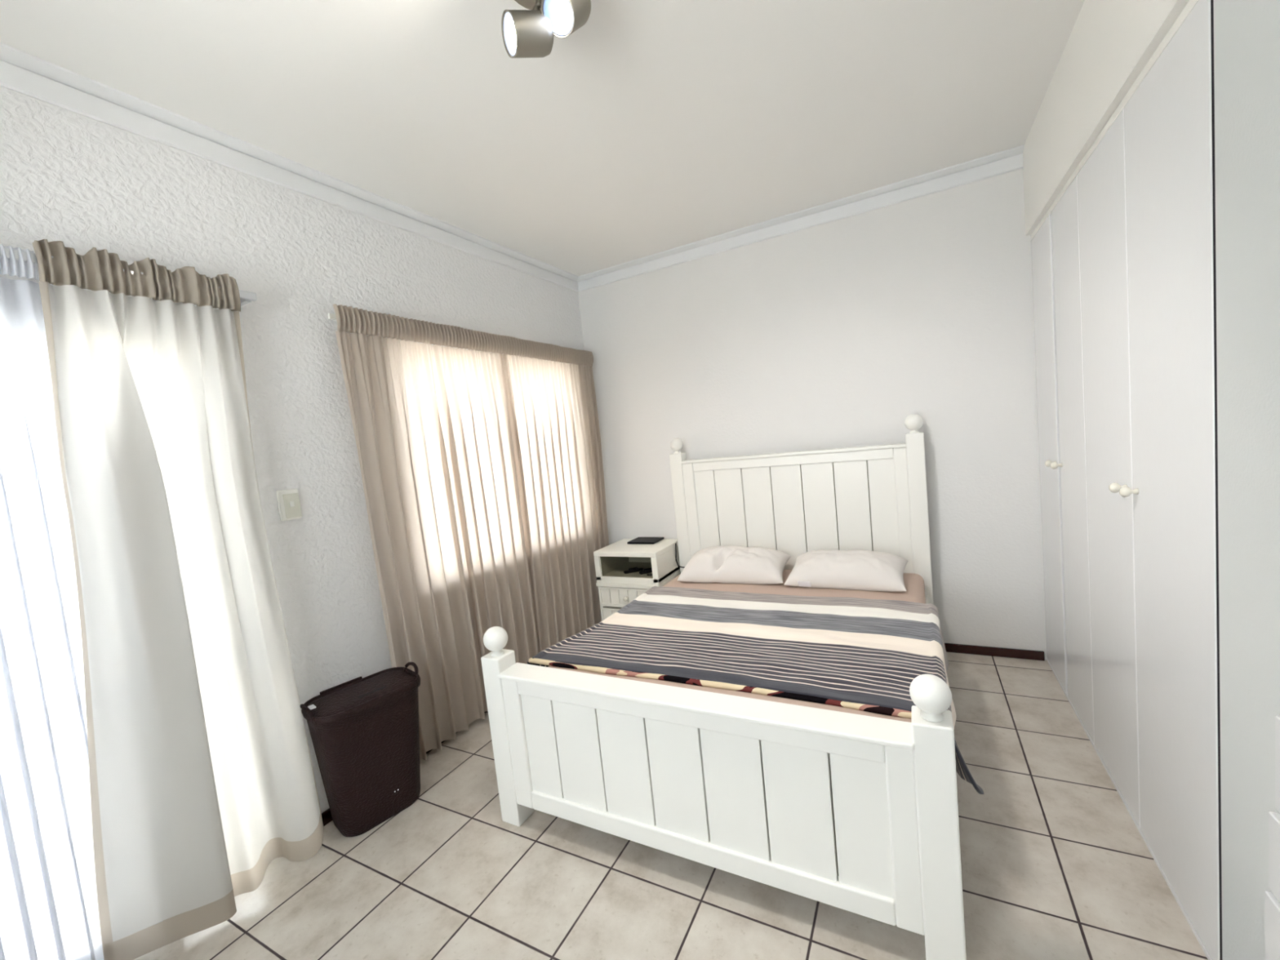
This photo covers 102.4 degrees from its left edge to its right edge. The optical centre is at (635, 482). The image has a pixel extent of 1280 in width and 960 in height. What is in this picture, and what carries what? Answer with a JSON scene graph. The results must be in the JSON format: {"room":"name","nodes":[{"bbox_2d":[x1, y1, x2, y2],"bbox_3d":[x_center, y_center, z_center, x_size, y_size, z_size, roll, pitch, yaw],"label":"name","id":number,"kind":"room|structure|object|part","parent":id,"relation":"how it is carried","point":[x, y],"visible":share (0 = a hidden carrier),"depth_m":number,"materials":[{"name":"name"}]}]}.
{"room":"bedroom","nodes":[
{"label":"bedroom","id":0,"kind":"room"},
{"bbox_2d":[0,85,584,813],"bbox_3d":[-1.535,0.068,2.143,0.250,2.754,4.899,-3,5,29],"label":"wall","id":1,"kind":"structure","parent":0,"point":[83,183],"depth_m":2.13,"materials":[{"name":"white paint"}]},
{"bbox_2d":[0,247,257,306],"bbox_3d":[-1.948,-0.580,1.095,0.095,0.033,2.005,-3,5,29],"label":"curtain rod","id":2,"kind":"object","parent":1,"relation":"attached to","point":[246,297],"visible":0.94,"depth_m":1.64,"materials":[{"name":"silver metal"}]},
{"bbox_2d":[0,244,162,959],"bbox_3d":[-1.950,0.492,0.958,0.099,2.148,1.485,-3,5,29],"label":"sheer curtain","id":3,"kind":"object","parent":2,"relation":"hanging from","point":[49,910],"visible":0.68,"depth_m":1.47,"materials":[{"name":"white fabric"}]},
{"bbox_2d":[31,239,324,959],"bbox_3d":[-1.480,0.351,1.687,0.155,2.170,0.631,-3,6,31],"label":"curtain","id":4,"kind":"object","parent":2,"relation":"hanging from","point":[202,775],"visible":1,"depth_m":1.64,"materials":[{"name":"white fabric"}]},
{"bbox_2d":[275,488,302,521],"bbox_3d":[-1.406,0.088,2.091,0.027,0.125,0.082,-3,5,29],"label":"light switch","id":5,"kind":"object","parent":1,"relation":"attached to","point":[288,500],"visible":1,"depth_m":2.08,"materials":[{"name":"white plastic"}]},
{"bbox_3d":[-1.399,0.092,2.095,0.002,0.098,0.060,-3,5,29],"label":"plate","id":6,"kind":"part","parent":5,"relation":"part of","materials":[{"name":"white plastic"}]},
{"bbox_2d":[0,42,578,292],"bbox_3d":[-1.529,-1.260,1.974,0.058,0.095,4.666,-3,5,29],"label":"trim","id":7,"kind":"structure","parent":1,"relation":"attached to","point":[21,72],"depth_m":1.94,"materials":[{"name":"white paint"}]},
{"bbox_2d":[328,313,336,319],"bbox_3d":[-0.864,-0.843,3.134,0.070,0.023,2.065,-3,5,29],"label":"rail","id":8,"kind":"object","parent":1,"relation":"attached to","point":[331,316],"visible":0.09,"depth_m":2.23,"materials":[{"name":"white plastic"}]},
{"bbox_2d":[333,303,543,760],"bbox_3d":[-0.949,0.230,2.781,0.088,2.151,1.088,-3,5,29],"label":"curtain","id":9,"kind":"object","parent":8,"relation":"hanging from","point":[433,425],"visible":0.91,"depth_m":2.67,"materials":[{"name":"beige fabric"}]},
{"bbox_2d":[502,335,608,652],"bbox_3d":[-0.481,0.110,3.645,0.081,2.150,0.992,-3,5,29],"label":"curtain","id":10,"kind":"object","parent":8,"relation":"hanging from","point":[553,402],"visible":0.91,"depth_m":3.56,"materials":[{"name":"beige fabric"}]},
{"bbox_2d":[311,711,485,835],"bbox_3d":[-0.764,1.267,3.150,0.015,0.053,2.473,-3,5,29],"label":"baseboard","id":11,"kind":"structure","parent":1,"relation":"attached to","point":[326,815],"depth_m":2.16,"materials":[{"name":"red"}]},
{"bbox_2d":[0,0,1084,275],"bbox_3d":[-0.184,-1.433,1.206,3.668,0.100,4.899,-3,5,29],"label":"ceiling","id":12,"kind":"structure","parent":0,"point":[653,126],"depth_m":1.91,"materials":[{"name":"white paint"}]},
{"bbox_2d":[501,0,591,57],"bbox_3d":[-0.216,-1.287,1.338,0.243,0.205,0.362,-7,5,-18],"label":"ceiling spotlight","id":13,"kind":"object","parent":12,"relation":"attached to","point":[526,33],"visible":1,"depth_m":1.40,"materials":[{"name":"silver metal"}]},
{"bbox_3d":[-0.328,-1.232,1.413,0.023,0.058,0.058,-8,5,-25],"label":"bulb","id":14,"kind":"part","parent":13,"relation":"part of","materials":[{"name":"white glass"}]},
{"bbox_3d":[-0.259,-1.377,1.405,0.200,0.030,0.200,-3,5,29],"label":"ceiling plate","id":15,"kind":"part","parent":13,"relation":"part of","materials":[{"name":"silver metal"}]},
{"bbox_3d":[-0.275,-1.319,1.419,0.067,0.103,0.025,-7,5,-11],"label":"arm","id":16,"kind":"part","parent":13,"relation":"part of","materials":[{"name":"silver metal"}]},
{"bbox_3d":[-0.200,-1.275,1.391,0.058,0.047,0.045,-3,5,29],"label":"bulb","id":17,"kind":"part","parent":13,"relation":"part of","materials":[{"name":"white glass"}]},
{"bbox_2d":[133,652,1208,959],"bbox_3d":[0.109,1.396,1.441,3.668,0.100,4.899,-3,5,29],"label":"floor","id":18,"kind":"structure","parent":0,"point":[1055,865],"depth_m":1.69,"materials":[{"name":"tile"}]},
{"bbox_2d":[300,662,420,837],"bbox_3d":[-1.119,1.121,2.181,0.278,0.574,0.448,-2,6,43],"label":"laundry basket","id":19,"kind":"object","parent":18,"relation":"on","point":[364,732],"visible":1,"depth_m":2.09,"materials":[{"name":"black plastic"}]},
{"bbox_3d":[-1.285,0.890,2.006,0.127,0.052,0.031,-2,6,43],"label":"carry handle","id":20,"kind":"part","parent":19,"relation":"part of","materials":[{"name":"black plastic"}]},
{"bbox_3d":[-1.143,0.883,2.160,0.245,0.024,0.391,-2,6,43],"label":"lid","id":21,"kind":"part","parent":19,"relation":"part of","materials":[{"name":"black plastic"}]},
{"bbox_3d":[-1.092,0.869,2.133,0.018,0.004,0.113,-2,6,43],"label":"slot handle","id":22,"kind":"part","parent":19,"relation":"part of","materials":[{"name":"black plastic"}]},
{"bbox_3d":[-1.006,0.836,2.311,0.127,0.052,0.031,-2,6,43],"label":"carry handle","id":23,"kind":"part","parent":19,"relation":"part of","materials":[{"name":"black plastic"}]},
{"bbox_2d":[593,538,680,621],"bbox_3d":[0.046,0.805,3.773,0.504,0.699,0.485,-3,5,29],"label":"nightstand","id":24,"kind":"object","parent":18,"relation":"on","point":[616,588],"visible":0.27,"depth_m":3.66,"materials":[{"name":"white paint"}]},
{"bbox_3d":[-0.030,0.955,3.617,0.478,0.130,0.033,-3,5,29],"label":"drawer","id":25,"kind":"part","parent":24,"relation":"part of","materials":[{"name":"white paint"}]},
{"bbox_3d":[-0.046,0.805,3.605,0.478,0.140,0.033,-3,5,29],"label":"drawer","id":26,"kind":"part","parent":24,"relation":"part of","materials":[{"name":"white paint"}]},
{"bbox_3d":[-0.067,0.806,3.580,0.033,0.033,0.042,-3,5,29],"label":"knob","id":27,"kind":"part","parent":24,"relation":"part of","materials":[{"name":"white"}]},
{"bbox_2d":[623,567,644,573],"bbox_3d":[-0.014,0.629,3.712,0.146,0.028,0.043,-7,5,-18],"label":"gadget","id":28,"kind":"object","parent":24,"relation":"on","point":[633,569],"visible":1,"depth_m":3.69,"materials":[{"name":"black plastic"}]},
{"bbox_2d":[626,537,664,544],"bbox_3d":[0.077,0.433,3.864,0.223,0.015,0.180,-3,5,29],"label":"tablet computer","id":29,"kind":"object","parent":24,"relation":"on","point":[644,540],"visible":1,"depth_m":3.83,"materials":[{"name":"black plastic"}]},
{"bbox_2d":[639,567,652,574],"bbox_3d":[0.097,0.623,3.651,0.146,0.028,0.043,-7,5,-18],"label":"gadget","id":30,"kind":"object","parent":24,"relation":"on","point":[646,571],"visible":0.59,"depth_m":3.63,"materials":[{"name":"black plastic"}]},
{"bbox_2d":[675,543,684,568],"bbox_3d":[0.314,0.514,3.608,0.061,0.141,0.230,-8,5,-21],"label":"power cable","id":31,"kind":"object","parent":24,"relation":"hanging from","point":[675,544],"visible":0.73,"depth_m":3.71,"materials":[{"name":"black plastic"}]},
{"bbox_2d":[480,413,966,959],"bbox_3d":[0.556,0.480,2.510,1.581,1.448,2.039,-3,5,29],"label":"bed","id":32,"kind":"object","parent":18,"relation":"on","point":[858,814],"visible":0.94,"depth_m":1.66,"materials":[{"name":"white paint"}]},
{"bbox_3d":[-0.509,1.013,2.057,0.092,0.684,0.095,-3,5,29],"label":"post","id":33,"kind":"part","parent":32,"relation":"part of","materials":[{"name":"white paint"}]},
{"bbox_3d":[0.367,0.453,3.720,0.092,1.340,0.095,-3,5,29],"label":"post","id":34,"kind":"part","parent":32,"relation":"part of","materials":[{"name":"white paint"}]},
{"bbox_3d":[0.113,0.697,1.677,1.402,0.017,0.111,-3,5,29],"label":"rail","id":35,"kind":"part","parent":32,"relation":"part of","materials":[{"name":"white paint"}]},
{"bbox_3d":[0.136,0.959,1.678,1.257,0.397,0.021,-3,5,29],"label":"plank panel","id":36,"kind":"part","parent":32,"relation":"part of","materials":[{"name":"white paint"}]},
{"bbox_3d":[0.131,0.966,1.681,1.399,0.520,0.043,-3,5,29],"label":"footboard","id":37,"kind":"part","parent":32,"relation":"part of","materials":[{"name":"white paint"}]},
{"bbox_2d":[548,569,925,722],"bbox_3d":[0.605,0.785,2.532,1.465,0.250,1.826,-3,5,29],"label":"mattress","id":38,"kind":"object","parent":32,"relation":"on","point":[913,583],"visible":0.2,"depth_m":2.69,"materials":[{"name":"beige fabric"}]},
{"bbox_2d":[677,545,790,584],"bbox_3d":[0.618,0.506,3.240,0.651,0.213,0.341,-4,5,25],"label":"pillow","id":39,"kind":"object","parent":38,"relation":"on","point":[733,564],"visible":1,"depth_m":3.13,"materials":[{"name":"white fabric"}]},
{"bbox_2d":[527,586,983,794],"bbox_3d":[0.515,0.809,2.334,1.737,0.294,1.150,-3,5,29],"label":"blanket","id":40,"kind":"object","parent":38,"relation":"on","point":[855,653],"visible":0.89,"depth_m":2.16,"materials":[{"name":"fabric"}]},
{"bbox_2d":[784,549,907,591],"bbox_3d":[1.178,0.483,2.891,0.629,0.192,0.386,-3,5,29],"label":"pillow","id":41,"kind":"object","parent":38,"relation":"on","point":[863,570],"visible":1,"depth_m":2.80,"materials":[{"name":"white fabric"}]},
{"bbox_3d":[0.951,-0.183,3.304,1.402,0.020,0.086,-3,5,29],"label":"rail","id":42,"kind":"part","parent":32,"relation":"part of","materials":[{"name":"white paint"}]},
{"bbox_3d":[0.999,0.270,3.331,1.257,0.778,0.021,-3,5,29],"label":"plank panel","id":43,"kind":"part","parent":32,"relation":"part of","materials":[{"name":"white paint"}]},
{"bbox_3d":[0.997,0.306,3.336,1.399,0.966,0.043,-3,5,29],"label":"headboard","id":44,"kind":"part","parent":32,"relation":"part of","materials":[{"name":"white paint"}]},
{"bbox_3d":[1.670,0.377,3.008,0.092,1.340,0.095,-3,5,29],"label":"post","id":45,"kind":"part","parent":32,"relation":"part of","materials":[{"name":"white paint"}]},
{"bbox_3d":[1.254,0.842,2.193,0.033,0.160,1.848,-3,5,29],"label":"rail","id":46,"kind":"part","parent":32,"relation":"part of","materials":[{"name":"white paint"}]},
{"bbox_3d":[0.793,0.938,1.345,0.092,0.684,0.095,-3,5,29],"label":"post","id":47,"kind":"part","parent":32,"relation":"part of","materials":[{"name":"white paint"}]},
{"bbox_2d":[1031,0,1222,959],"bbox_3d":[1.938,-0.048,1.871,0.514,2.316,1.870,-3,5,29],"label":"wardrobe","id":48,"kind":"object","parent":18,"relation":"on","point":[1124,272],"visible":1,"depth_m":1.50,"materials":[{"name":"white wood"}]},
{"bbox_3d":[2.102,-0.120,2.602,0.025,2.271,0.420,-3,5,29],"label":"door","id":49,"kind":"part","parent":48,"relation":"part of","materials":[{"name":"white paint"}]},
{"bbox_3d":[1.991,-0.094,2.466,0.042,0.033,0.033,-3,5,29],"label":"knob","id":50,"kind":"part","parent":48,"relation":"part of","materials":[{"name":"white"}]},
{"bbox_3d":[1.940,-0.080,2.370,0.042,0.033,0.033,-3,5,29],"label":"knob","id":51,"kind":"part","parent":48,"relation":"part of","materials":[{"name":"white"}]},
{"bbox_3d":[1.890,-0.065,2.208,0.025,2.271,0.410,-3,5,29],"label":"door","id":52,"kind":"part","parent":48,"relation":"part of","materials":[{"name":"white paint"}]},
{"bbox_2d":[1022,0,1189,235],"bbox_3d":[1.809,-1.414,1.750,0.499,0.436,1.877,-3,5,29],"label":"wall","id":53,"kind":"structure","parent":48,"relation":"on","point":[1110,42],"depth_m":1.73,"materials":[{"name":"white paint"}]},
{"bbox_3d":[1.678,-0.010,1.814,0.025,2.271,0.488,-3,5,29],"label":"door","id":54,"kind":"part","parent":48,"relation":"part of","materials":[{"name":"white paint"}]},
{"bbox_3d":[1.640,-1.173,1.881,0.007,0.025,1.859,-3,5,29],"label":"head rail","id":55,"kind":"part","parent":48,"relation":"part of","materials":[{"name":"white paint"}]},
{"bbox_3d":[1.555,0.015,1.657,0.042,0.033,0.033,-3,5,29],"label":"knob","id":56,"kind":"part","parent":48,"relation":"part of","materials":[{"name":"white"}]},
{"bbox_3d":[1.511,0.027,1.576,0.042,0.033,0.033,-3,5,29],"label":"knob","id":57,"kind":"part","parent":48,"relation":"part of","materials":[{"name":"white"}]},
{"bbox_3d":[1.444,0.050,1.381,0.025,2.271,0.500,-3,5,29],"label":"door","id":58,"kind":"part","parent":48,"relation":"part of","materials":[{"name":"white paint"}]},
{"bbox_2d":[1265,715,1279,959],"bbox_3d":[1.206,0.896,0.425,0.508,0.832,1.066,-3,5,29],"label":"drawer unit","id":59,"kind":"object","parent":18,"relation":"on","point":[1272,899],"visible":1,"depth_m":0.97,"materials":[{"name":"white paint"}]},
{"bbox_3d":[1.007,0.936,0.539,0.046,0.163,1.049,-3,5,29],"label":"drawer","id":60,"kind":"part","parent":59,"relation":"part of","materials":[{"name":"white paint"}]},
{"bbox_3d":[0.992,0.770,0.524,0.041,0.161,1.049,-3,5,29],"label":"drawer","id":61,"kind":"part","parent":59,"relation":"part of","materials":[{"name":"white paint"}]},
{"bbox_3d":[0.977,0.592,0.507,0.032,0.188,1.049,-3,5,29],"label":"drawer","id":62,"kind":"part","parent":59,"relation":"part of","materials":[{"name":"white paint"}]},
{"bbox_2d":[577,168,1046,660],"bbox_3d":[1.202,-0.316,3.361,3.419,2.754,0.100,-3,5,29],"label":"wall","id":63,"kind":"structure","parent":0,"point":[831,335],"depth_m":3.10,"materials":[{"name":"white paint"}]},
{"bbox_2d":[577,144,1024,292],"bbox_3d":[0.770,-1.610,3.323,2.830,0.095,0.058,-3,5,29],"label":"trim","id":64,"kind":"structure","parent":63,"relation":"attached to","point":[1009,160],"depth_m":3.13,"materials":[{"name":"white paint"}]},
{"bbox_2d":[944,642,1044,660],"bbox_3d":[1.055,1.044,3.563,2.830,0.053,0.015,-3,5,29],"label":"baseboard","id":65,"kind":"structure","parent":63,"relation":"attached to","point":[949,647],"depth_m":2.99,"materials":[{"name":"brown wood"}]},
{"bbox_2d":[1213,0,1279,959],"bbox_3d":[1.320,-0.099,0.601,0.589,2.754,4.666,-3,5,29],"label":"wall","id":66,"kind":"structure","parent":0,"point":[1246,33],"depth_m":1.04,"materials":[{"name":"white paint"}]}
]}

